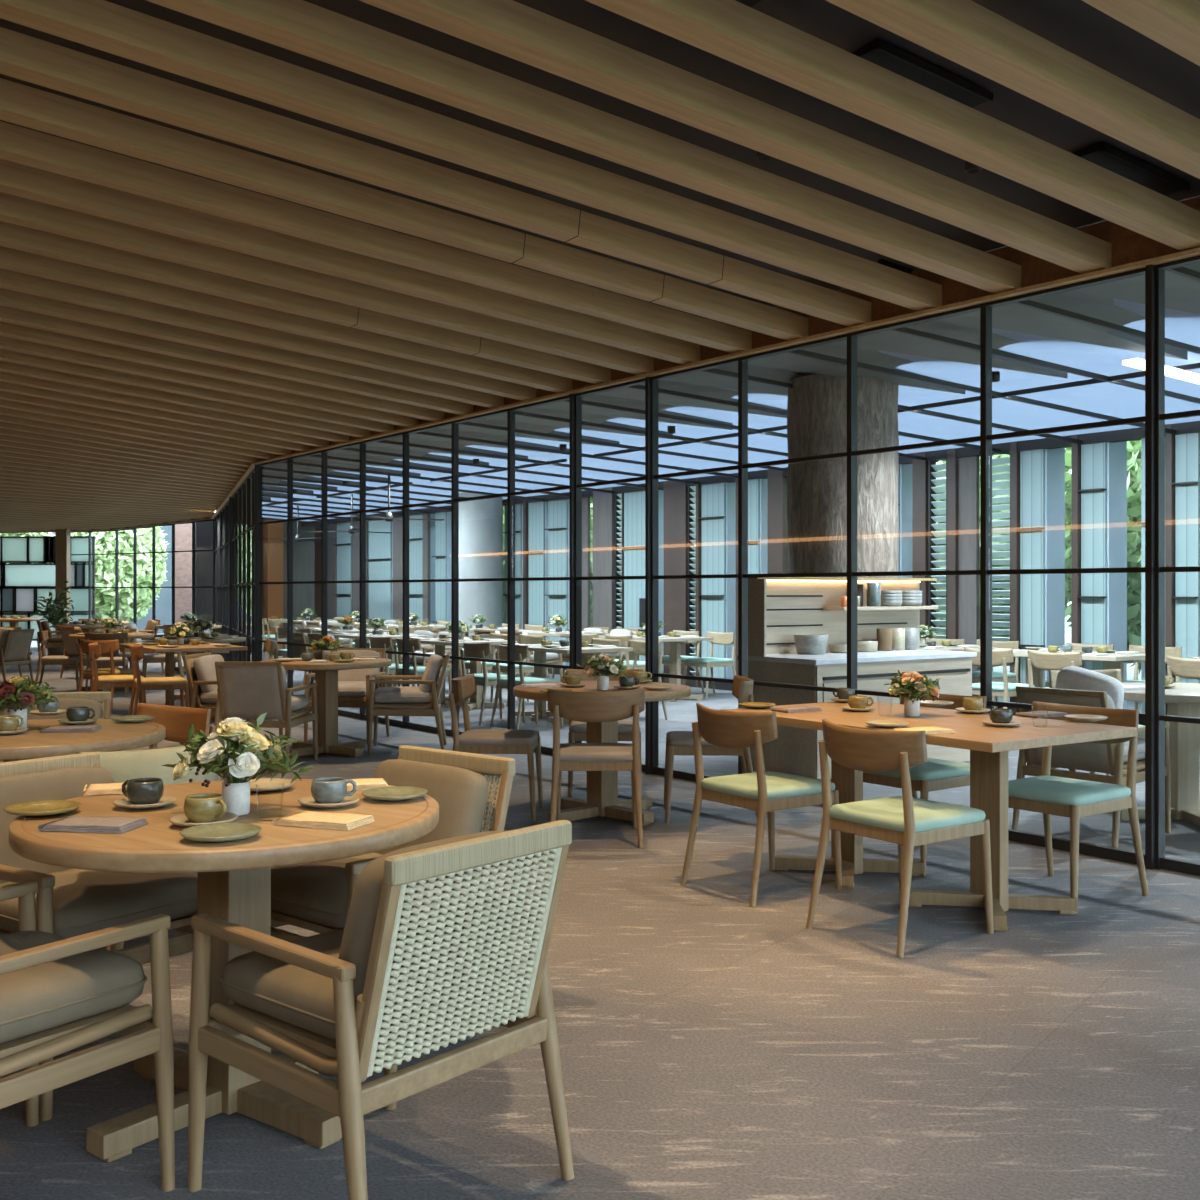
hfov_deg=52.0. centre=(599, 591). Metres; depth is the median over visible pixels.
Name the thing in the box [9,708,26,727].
vase
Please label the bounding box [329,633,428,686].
rectangular table
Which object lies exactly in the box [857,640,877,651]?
serving dish
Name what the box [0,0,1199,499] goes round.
ceiling
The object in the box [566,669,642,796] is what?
dining chair
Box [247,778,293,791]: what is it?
plate
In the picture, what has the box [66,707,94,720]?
cup
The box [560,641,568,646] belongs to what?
cup
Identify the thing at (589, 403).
ceiling beam
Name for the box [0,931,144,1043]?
seat cushion
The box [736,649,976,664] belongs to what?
countertop
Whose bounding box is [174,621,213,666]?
armchair
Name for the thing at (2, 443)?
ceiling beam
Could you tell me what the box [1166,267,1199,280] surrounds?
ceiling beam
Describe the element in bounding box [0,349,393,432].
ceiling beam
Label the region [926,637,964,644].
dining chair
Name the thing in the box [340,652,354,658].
cup
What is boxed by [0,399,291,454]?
ceiling beam
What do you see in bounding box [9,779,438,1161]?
round table
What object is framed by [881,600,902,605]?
bowl
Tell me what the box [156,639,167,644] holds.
cup
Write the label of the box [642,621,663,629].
flower bouquet
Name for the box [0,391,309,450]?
ceiling beam
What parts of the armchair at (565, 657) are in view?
rail, rail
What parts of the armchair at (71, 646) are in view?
leg, rail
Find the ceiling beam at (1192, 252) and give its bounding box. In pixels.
[253,247,1199,464]
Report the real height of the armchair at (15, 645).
0.794 m
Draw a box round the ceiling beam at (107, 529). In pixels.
[1,529,113,533]
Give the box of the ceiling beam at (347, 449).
[340,448,660,489]
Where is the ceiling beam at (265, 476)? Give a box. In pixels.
[262,475,506,503]
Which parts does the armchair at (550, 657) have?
rail, leg, leg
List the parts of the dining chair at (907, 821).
leg, rail, backrest, leg, leg, seat, rail, leg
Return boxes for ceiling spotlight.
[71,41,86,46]
[756,151,772,160]
[964,160,981,173]
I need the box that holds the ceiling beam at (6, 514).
[0,513,176,522]
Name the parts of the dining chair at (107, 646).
leg, rail, backrest, seat, leg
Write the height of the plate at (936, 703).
0.020 m
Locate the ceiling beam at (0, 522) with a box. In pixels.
[0,522,124,527]
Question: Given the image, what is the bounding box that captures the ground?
[1065,615,1070,631]
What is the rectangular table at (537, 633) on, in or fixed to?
on the floor
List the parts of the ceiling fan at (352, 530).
blade, rod, blade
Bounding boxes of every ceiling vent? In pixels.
[735,0,761,6]
[852,39,992,107]
[1072,142,1189,195]
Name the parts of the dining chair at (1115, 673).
backrest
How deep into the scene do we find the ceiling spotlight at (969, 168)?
5.17 m
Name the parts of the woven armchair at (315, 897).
rail, rail, seat, leg, armrest, rail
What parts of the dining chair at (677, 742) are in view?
leg, leg, seat, rail, backrest, leg, leg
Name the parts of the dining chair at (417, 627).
backrest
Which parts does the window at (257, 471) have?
glass pane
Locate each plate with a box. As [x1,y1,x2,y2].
[4,800,80,816]
[111,715,154,722]
[161,645,178,647]
[179,823,261,842]
[213,644,230,646]
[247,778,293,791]
[272,659,294,661]
[333,659,354,662]
[358,656,378,657]
[362,786,427,801]
[540,689,571,693]
[543,645,559,647]
[642,685,672,690]
[739,702,775,708]
[865,720,908,727]
[920,700,953,706]
[1025,647,1043,649]
[1064,714,1107,721]
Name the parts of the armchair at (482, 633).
rail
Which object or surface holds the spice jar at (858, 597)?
on the serving counter at (779, 608)
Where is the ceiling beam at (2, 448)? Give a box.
[0,446,239,481]
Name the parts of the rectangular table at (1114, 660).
rail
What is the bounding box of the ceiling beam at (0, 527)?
[0,527,70,530]
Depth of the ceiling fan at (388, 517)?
16.99 m
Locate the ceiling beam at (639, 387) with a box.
[627,385,1009,454]
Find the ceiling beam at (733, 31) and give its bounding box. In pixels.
[585,0,1199,250]
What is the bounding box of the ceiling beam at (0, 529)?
[0,529,32,531]
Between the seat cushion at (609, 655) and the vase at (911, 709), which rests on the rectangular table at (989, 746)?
the vase at (911, 709)
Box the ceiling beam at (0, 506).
[0,506,211,517]
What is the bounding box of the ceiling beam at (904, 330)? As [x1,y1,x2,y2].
[891,327,1199,403]
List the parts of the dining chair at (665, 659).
seat, backrest, leg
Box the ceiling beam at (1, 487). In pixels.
[0,486,220,504]
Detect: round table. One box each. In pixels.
[0,618,40,654]
[0,719,165,761]
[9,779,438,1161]
[53,625,118,669]
[69,633,153,691]
[119,642,247,719]
[156,625,221,672]
[156,636,245,700]
[261,657,390,757]
[513,681,690,825]
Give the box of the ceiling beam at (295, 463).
[280,461,569,496]
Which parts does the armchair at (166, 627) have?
leg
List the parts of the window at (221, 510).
glass pane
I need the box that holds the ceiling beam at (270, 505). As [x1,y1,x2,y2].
[262,505,381,516]
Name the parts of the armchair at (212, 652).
rail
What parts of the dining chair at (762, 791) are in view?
leg, rail, backrest, leg, seat, leg, rail, leg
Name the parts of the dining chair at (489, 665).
seat, leg, backrest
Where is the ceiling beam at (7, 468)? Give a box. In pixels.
[0,465,230,492]
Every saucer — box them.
[0,727,27,734]
[30,709,66,715]
[58,718,97,724]
[112,795,176,809]
[169,812,237,826]
[298,795,359,808]
[560,683,585,686]
[614,685,639,688]
[635,679,652,682]
[830,697,847,702]
[841,706,874,711]
[956,707,989,713]
[981,720,1020,726]
[1165,684,1176,687]
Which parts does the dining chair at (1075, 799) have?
rail, leg, seat, leg, backrest, rail, leg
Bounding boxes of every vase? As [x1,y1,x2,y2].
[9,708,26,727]
[177,637,183,644]
[222,780,249,815]
[322,650,330,659]
[597,675,608,689]
[904,697,919,716]
[920,638,924,644]
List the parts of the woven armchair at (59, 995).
armrest, leg, seat, rail, armrest, rail, leg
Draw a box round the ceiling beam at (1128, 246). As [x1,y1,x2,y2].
[259,196,1199,460]
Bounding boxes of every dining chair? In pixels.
[35,630,82,691]
[78,639,142,716]
[85,632,127,696]
[89,642,145,702]
[97,628,135,668]
[128,643,188,714]
[136,703,215,748]
[142,652,184,691]
[262,618,286,657]
[264,619,286,659]
[264,639,277,658]
[275,626,286,677]
[295,627,311,684]
[350,623,367,647]
[367,635,421,679]
[370,625,396,647]
[393,637,450,693]
[397,626,415,650]
[412,625,450,670]
[433,626,463,676]
[437,621,450,625]
[449,674,542,821]
[459,641,524,725]
[465,633,518,700]
[490,634,543,702]
[490,644,562,729]
[502,623,519,628]
[518,624,548,677]
[548,688,644,847]
[563,638,622,680]
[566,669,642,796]
[582,633,618,660]
[604,634,644,670]
[629,640,667,719]
[662,630,703,692]
[663,675,757,822]
[681,703,841,906]
[683,631,735,698]
[806,719,993,957]
[863,694,986,875]
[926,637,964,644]
[964,647,1034,708]
[972,639,1018,700]
[1008,701,1148,913]
[1027,650,1081,687]
[1045,643,1113,686]
[1049,669,1144,775]
[1124,645,1181,724]
[1166,656,1199,721]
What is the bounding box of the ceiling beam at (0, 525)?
[0,525,89,529]
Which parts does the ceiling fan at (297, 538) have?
blade, rod, motor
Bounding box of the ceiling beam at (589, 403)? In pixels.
[563,400,938,462]
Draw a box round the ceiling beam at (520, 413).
[515,411,787,456]
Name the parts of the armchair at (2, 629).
leg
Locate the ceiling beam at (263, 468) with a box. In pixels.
[262,467,547,501]
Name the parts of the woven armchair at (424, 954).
leg, rail, rail, armrest, leg, seat, leg, rail, rail, rail, leg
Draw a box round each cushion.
[0,628,14,638]
[0,630,7,648]
[0,698,102,719]
[0,767,114,883]
[0,868,196,937]
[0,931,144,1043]
[41,621,52,636]
[47,635,62,641]
[74,626,84,643]
[126,624,140,641]
[131,640,155,642]
[145,620,155,633]
[193,654,223,692]
[199,690,217,703]
[222,927,516,1040]
[271,853,382,928]
[281,665,286,697]
[291,695,308,711]
[304,633,310,652]
[331,650,380,680]
[338,681,374,696]
[338,831,533,1003]
[339,638,349,643]
[373,759,487,854]
[374,686,431,703]
[384,620,397,629]
[409,652,450,662]
[414,630,433,652]
[419,654,442,692]
[433,632,450,654]
[530,651,557,661]
[584,628,603,632]
[595,652,628,657]
[610,629,632,634]
[1123,738,1144,762]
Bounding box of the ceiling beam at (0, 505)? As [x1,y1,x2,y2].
[0,505,211,515]
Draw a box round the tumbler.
[256,783,283,820]
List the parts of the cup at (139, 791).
handle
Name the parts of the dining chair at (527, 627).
backrest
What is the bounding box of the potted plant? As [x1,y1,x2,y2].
[31,581,73,655]
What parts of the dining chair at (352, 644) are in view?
backrest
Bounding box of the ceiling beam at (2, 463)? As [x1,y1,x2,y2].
[0,461,232,490]
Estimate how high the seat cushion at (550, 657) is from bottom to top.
0.125 m
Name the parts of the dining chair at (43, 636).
leg, leg, backrest, rail, seat, leg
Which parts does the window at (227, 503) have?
glass pane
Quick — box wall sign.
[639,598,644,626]
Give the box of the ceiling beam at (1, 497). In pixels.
[0,496,216,510]
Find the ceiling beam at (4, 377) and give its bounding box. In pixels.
[0,371,348,442]
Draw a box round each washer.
[262,498,302,505]
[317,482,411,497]
[430,459,566,481]
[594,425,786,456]
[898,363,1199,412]
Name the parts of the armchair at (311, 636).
leg, rail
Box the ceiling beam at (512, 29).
[359,0,1111,273]
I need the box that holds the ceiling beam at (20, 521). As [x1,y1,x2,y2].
[0,520,137,526]
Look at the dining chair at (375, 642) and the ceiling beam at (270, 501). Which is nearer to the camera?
the dining chair at (375, 642)
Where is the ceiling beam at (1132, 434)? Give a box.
[301,421,1199,725]
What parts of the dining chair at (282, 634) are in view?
leg, backrest, seat, rail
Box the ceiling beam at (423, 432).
[413,431,748,478]
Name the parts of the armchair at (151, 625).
armrest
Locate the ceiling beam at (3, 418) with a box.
[0,415,258,462]
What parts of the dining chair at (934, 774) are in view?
rail, leg, seat, leg, backrest, rail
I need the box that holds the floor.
[0,632,1199,1199]
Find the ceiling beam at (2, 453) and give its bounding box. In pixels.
[0,451,236,484]
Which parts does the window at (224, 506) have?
glass pane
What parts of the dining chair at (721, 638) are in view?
leg, rail, leg, seat, leg, backrest, rail, leg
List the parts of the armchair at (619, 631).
rail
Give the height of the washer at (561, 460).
0.035 m
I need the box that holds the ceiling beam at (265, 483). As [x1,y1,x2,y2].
[262,482,450,503]
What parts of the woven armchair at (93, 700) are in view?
rail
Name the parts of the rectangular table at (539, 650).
rail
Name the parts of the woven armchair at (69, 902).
armrest, leg, rail, seat, leg, rail, rail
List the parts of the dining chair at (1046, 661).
leg, backrest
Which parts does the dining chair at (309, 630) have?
backrest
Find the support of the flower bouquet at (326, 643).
in the vase at (324, 652)
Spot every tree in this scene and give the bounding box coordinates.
[0,532,54,535]
[70,526,168,624]
[503,506,504,623]
[590,497,621,626]
[621,491,695,647]
[936,454,1009,636]
[1065,440,1140,673]
[1065,504,1140,634]
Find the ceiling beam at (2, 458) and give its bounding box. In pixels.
[0,456,234,487]
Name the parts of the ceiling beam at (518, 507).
return panel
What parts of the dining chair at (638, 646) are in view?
leg, backrest, leg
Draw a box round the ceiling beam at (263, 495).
[262,494,434,513]
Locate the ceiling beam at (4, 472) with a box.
[0,470,228,495]
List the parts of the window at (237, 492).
glass pane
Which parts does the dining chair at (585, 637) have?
backrest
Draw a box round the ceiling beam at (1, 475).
[0,474,226,497]
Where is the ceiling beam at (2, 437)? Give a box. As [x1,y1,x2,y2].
[0,434,245,474]
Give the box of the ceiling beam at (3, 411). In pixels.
[0,407,274,458]
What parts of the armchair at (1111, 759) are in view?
leg, rail, rail, rail, leg, seat, rail, armrest, leg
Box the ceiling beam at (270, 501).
[262,500,402,515]
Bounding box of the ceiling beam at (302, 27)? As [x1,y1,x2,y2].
[146,0,1020,293]
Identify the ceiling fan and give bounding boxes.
[262,506,319,540]
[309,494,390,533]
[353,473,443,521]
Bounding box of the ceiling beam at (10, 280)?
[0,268,536,400]
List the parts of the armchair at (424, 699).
leg, leg, armrest, armrest, seat, rail, leg, leg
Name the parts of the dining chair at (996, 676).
rail, seat, backrest, rail, leg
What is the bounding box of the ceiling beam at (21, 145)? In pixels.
[0,121,751,352]
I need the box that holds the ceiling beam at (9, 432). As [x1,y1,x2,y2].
[0,428,248,470]
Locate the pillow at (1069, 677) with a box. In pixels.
[1055,666,1123,708]
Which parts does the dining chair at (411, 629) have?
backrest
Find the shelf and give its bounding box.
[823,606,937,609]
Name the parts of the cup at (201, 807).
handle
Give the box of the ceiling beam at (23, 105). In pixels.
[0,78,807,340]
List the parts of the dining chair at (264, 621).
leg, backrest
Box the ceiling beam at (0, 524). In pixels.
[0,524,109,529]
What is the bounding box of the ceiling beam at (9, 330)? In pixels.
[0,321,444,420]
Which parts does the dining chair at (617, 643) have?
backrest, leg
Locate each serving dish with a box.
[829,644,846,652]
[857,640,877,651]
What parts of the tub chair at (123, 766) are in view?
backrest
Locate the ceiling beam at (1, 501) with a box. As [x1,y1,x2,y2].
[0,500,214,512]
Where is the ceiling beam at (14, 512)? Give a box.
[0,511,190,520]
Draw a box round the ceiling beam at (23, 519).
[0,517,149,525]
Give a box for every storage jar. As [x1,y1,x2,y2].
[877,628,892,650]
[891,628,904,649]
[905,628,917,649]
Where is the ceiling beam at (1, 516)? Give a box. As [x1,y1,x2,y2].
[0,515,162,523]
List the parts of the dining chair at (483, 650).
leg, backrest, rail, leg, rail, seat, leg, leg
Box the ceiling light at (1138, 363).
[1122,358,1199,384]
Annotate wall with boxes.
[0,536,94,640]
[12,526,171,632]
[195,519,314,648]
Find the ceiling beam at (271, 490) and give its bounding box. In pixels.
[262,488,450,509]
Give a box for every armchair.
[0,627,21,676]
[0,629,33,680]
[0,691,110,762]
[0,752,196,1120]
[0,880,174,1191]
[36,620,63,661]
[59,626,86,679]
[91,621,121,651]
[120,619,160,651]
[122,623,163,653]
[161,625,197,674]
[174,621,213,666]
[182,652,282,744]
[188,820,573,1199]
[210,634,228,654]
[214,661,317,769]
[271,745,514,994]
[286,632,311,682]
[293,621,307,631]
[304,648,389,744]
[306,621,352,646]
[307,633,334,696]
[368,652,449,754]
[384,619,402,630]
[396,629,439,686]
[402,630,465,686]
[474,629,533,675]
[500,631,562,680]
[552,627,609,677]
[595,628,638,660]
[1012,686,1170,847]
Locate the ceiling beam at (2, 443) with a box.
[0,440,242,477]
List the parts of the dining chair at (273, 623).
leg, backrest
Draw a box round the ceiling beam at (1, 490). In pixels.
[0,489,219,506]
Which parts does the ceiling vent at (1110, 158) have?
frame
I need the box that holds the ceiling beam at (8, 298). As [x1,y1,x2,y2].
[0,288,503,407]
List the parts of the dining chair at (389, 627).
backrest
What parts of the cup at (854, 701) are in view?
handle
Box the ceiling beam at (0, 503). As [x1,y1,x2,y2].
[0,503,213,514]
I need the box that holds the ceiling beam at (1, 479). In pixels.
[0,478,224,500]
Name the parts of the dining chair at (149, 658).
leg, seat, rail, leg, leg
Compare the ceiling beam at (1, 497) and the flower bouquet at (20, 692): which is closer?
the flower bouquet at (20, 692)
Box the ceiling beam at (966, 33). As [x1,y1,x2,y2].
[826,0,1199,178]
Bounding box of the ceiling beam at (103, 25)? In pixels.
[0,0,941,310]
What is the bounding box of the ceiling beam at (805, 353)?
[787,349,1178,434]
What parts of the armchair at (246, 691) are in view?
leg, rail, rail, leg, seat, armrest, rail, leg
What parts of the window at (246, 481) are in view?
glass pane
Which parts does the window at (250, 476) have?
glass pane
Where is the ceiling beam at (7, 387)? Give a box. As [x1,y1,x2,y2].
[0,381,328,446]
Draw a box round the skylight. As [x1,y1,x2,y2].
[262,299,1199,520]
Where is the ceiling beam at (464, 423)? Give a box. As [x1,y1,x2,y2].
[459,422,787,471]
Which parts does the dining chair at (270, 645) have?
leg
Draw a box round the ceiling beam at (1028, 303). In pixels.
[878,259,1199,353]
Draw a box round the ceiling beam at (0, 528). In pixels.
[0,528,51,530]
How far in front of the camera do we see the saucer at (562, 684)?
7.07 m
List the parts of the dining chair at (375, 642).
backrest, leg, seat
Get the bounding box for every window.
[70,531,91,618]
[89,530,116,618]
[116,528,136,648]
[134,526,154,620]
[154,524,174,624]
[173,522,194,621]
[193,519,214,631]
[213,517,216,653]
[215,515,218,653]
[217,511,220,654]
[220,509,223,658]
[222,505,226,660]
[225,501,228,660]
[228,497,232,660]
[231,494,235,660]
[234,489,239,661]
[238,484,243,661]
[242,478,248,661]
[247,473,253,661]
[251,464,261,661]
[258,458,292,694]
[288,450,326,708]
[322,442,365,719]
[360,432,408,727]
[403,421,458,736]
[452,409,514,734]
[508,394,581,754]
[574,377,658,773]
[615,493,623,628]
[651,357,747,780]
[688,486,695,675]
[740,333,856,804]
[849,303,991,712]
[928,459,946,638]
[983,264,1164,869]
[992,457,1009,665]
[1155,255,1199,875]
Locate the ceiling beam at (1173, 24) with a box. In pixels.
[1082,0,1199,65]
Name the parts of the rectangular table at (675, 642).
rail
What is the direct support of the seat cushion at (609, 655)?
on the armchair at (619, 631)
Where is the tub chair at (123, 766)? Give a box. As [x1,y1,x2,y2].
[76,745,217,950]
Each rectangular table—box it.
[280,620,338,657]
[312,629,388,679]
[327,622,392,641]
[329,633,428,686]
[389,624,438,632]
[420,638,516,710]
[446,627,523,676]
[494,644,632,723]
[526,631,608,665]
[599,635,712,701]
[721,701,1136,930]
[920,644,999,651]
[1013,649,1144,708]
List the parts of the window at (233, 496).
glass pane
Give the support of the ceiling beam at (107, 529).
attached to the wall at (27, 563)
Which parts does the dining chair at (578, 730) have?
leg, rail, backrest, seat, leg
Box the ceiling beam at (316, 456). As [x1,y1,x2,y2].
[308,455,614,492]
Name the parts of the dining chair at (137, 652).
leg, leg, backrest, seat, rail, leg, leg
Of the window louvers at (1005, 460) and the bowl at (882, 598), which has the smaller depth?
the bowl at (882, 598)
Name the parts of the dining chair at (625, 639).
backrest, leg, seat, rail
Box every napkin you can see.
[38,816,147,833]
[39,725,102,732]
[82,782,126,795]
[218,636,235,637]
[272,811,374,830]
[278,658,301,660]
[308,660,328,662]
[346,778,388,790]
[351,658,377,660]
[483,639,503,640]
[521,683,557,687]
[551,647,569,648]
[593,645,616,646]
[771,706,821,712]
[893,726,955,733]
[925,646,947,647]
[958,645,979,646]
[1013,650,1032,651]
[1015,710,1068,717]
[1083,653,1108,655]
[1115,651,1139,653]
[1123,685,1144,689]
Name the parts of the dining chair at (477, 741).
leg, backrest, leg, rail, seat, leg, rail, leg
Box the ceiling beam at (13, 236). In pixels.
[0,221,610,383]
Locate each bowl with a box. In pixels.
[794,634,827,654]
[881,591,901,593]
[881,594,902,596]
[881,597,902,600]
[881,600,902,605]
[901,600,922,605]
[902,591,921,593]
[902,594,921,596]
[902,597,922,599]
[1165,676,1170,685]
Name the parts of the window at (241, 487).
glass pane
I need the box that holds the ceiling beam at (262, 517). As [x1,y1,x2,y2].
[262,517,320,523]
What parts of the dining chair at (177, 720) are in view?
leg, leg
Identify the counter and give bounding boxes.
[736,577,976,778]
[1120,682,1199,826]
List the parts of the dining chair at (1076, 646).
backrest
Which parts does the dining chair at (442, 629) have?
backrest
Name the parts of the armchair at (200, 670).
leg, rail, armrest, seat, rail, leg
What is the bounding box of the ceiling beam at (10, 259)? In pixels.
[0,246,571,392]
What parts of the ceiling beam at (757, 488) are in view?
return panel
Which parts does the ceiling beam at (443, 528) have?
return panel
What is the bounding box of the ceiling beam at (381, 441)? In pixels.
[377,440,699,484]
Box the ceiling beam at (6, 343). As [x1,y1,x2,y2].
[0,336,417,426]
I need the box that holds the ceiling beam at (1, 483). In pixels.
[0,482,222,502]
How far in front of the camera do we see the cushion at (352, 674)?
10.91 m
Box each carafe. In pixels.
[857,584,863,606]
[866,583,880,606]
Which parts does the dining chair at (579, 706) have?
leg, leg, seat, rail, backrest, leg, leg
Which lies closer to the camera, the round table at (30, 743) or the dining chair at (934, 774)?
the round table at (30, 743)
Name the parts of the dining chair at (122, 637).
leg, rail, backrest, seat, leg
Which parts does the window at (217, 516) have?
glass pane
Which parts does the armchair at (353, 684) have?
leg, armrest, rail, seat, rail, rail, leg, armrest, leg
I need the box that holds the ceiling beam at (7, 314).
[0,306,472,414]
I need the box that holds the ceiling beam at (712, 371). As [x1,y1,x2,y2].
[701,368,1083,444]
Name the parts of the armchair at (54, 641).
rail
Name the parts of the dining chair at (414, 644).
leg, backrest, leg, seat, rail, leg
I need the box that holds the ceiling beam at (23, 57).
[0,27,870,326]
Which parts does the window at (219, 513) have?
glass pane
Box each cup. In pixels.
[0,715,23,730]
[37,699,58,712]
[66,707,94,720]
[122,778,163,804]
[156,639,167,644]
[168,640,176,644]
[184,638,190,643]
[184,793,225,822]
[191,639,201,644]
[199,633,208,637]
[211,632,220,636]
[301,653,312,660]
[311,777,356,803]
[314,652,321,659]
[325,653,339,660]
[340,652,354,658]
[387,630,395,634]
[439,634,448,638]
[470,635,479,639]
[541,640,551,645]
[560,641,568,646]
[561,675,580,684]
[582,641,587,646]
[619,676,639,686]
[632,671,651,680]
[636,631,644,635]
[667,632,675,636]
[833,688,854,699]
[848,695,873,708]
[927,641,935,645]
[941,640,950,645]
[963,697,983,710]
[989,708,1012,722]
[1047,646,1060,651]
[1060,645,1072,651]
[1082,647,1092,653]
[1096,646,1106,652]
[1165,676,1173,685]
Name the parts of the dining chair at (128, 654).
seat, backrest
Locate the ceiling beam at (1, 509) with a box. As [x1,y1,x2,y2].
[0,508,204,518]
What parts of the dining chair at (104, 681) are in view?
leg, leg, backrest, rail, seat, leg, leg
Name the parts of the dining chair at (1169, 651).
seat, leg, backrest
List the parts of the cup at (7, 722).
handle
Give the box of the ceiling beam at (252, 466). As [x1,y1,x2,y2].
[210,463,254,518]
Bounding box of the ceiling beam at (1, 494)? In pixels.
[0,493,217,508]
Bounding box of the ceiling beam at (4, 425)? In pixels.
[0,421,251,466]
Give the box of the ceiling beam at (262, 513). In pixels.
[262,513,340,521]
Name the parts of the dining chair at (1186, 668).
leg, backrest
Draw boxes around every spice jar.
[841,596,846,606]
[857,596,859,606]
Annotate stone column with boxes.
[459,493,502,670]
[787,374,898,577]
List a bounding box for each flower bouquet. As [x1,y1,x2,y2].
[0,675,57,713]
[101,618,123,628]
[162,622,194,637]
[162,713,315,787]
[180,612,197,620]
[186,618,213,631]
[298,608,316,616]
[308,634,341,650]
[336,615,356,624]
[349,611,359,618]
[366,618,389,628]
[409,613,419,621]
[444,619,471,633]
[468,614,488,623]
[545,614,567,626]
[576,655,627,678]
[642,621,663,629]
[884,670,940,702]
[920,625,938,638]
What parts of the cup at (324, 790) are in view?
handle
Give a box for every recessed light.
[473,459,478,464]
[560,444,566,450]
[667,426,674,433]
[992,371,999,381]
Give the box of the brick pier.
[175,523,191,623]
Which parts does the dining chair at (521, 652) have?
leg, rail, backrest, leg, seat, leg, leg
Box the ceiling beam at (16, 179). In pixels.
[0,159,699,364]
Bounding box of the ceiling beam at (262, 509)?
[262,509,359,519]
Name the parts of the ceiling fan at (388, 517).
blade, blade, rod, motor, blade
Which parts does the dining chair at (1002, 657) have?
rail, backrest, seat, leg, rail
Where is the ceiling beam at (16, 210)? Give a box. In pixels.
[0,192,653,374]
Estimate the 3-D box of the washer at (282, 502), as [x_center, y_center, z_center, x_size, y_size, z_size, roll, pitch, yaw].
[-6.216,-1.622,22.912,0.031,0.035,3.400,0,0,-37]
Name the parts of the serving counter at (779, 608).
corner post, panel, drawer, drawer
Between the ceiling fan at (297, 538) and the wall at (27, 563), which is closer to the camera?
the ceiling fan at (297, 538)
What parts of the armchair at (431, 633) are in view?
leg, rail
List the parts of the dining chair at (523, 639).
leg, rail, seat, rail, backrest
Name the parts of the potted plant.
pot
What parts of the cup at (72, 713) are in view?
handle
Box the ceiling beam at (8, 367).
[0,361,370,437]
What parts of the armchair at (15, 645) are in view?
leg, rail, rail, leg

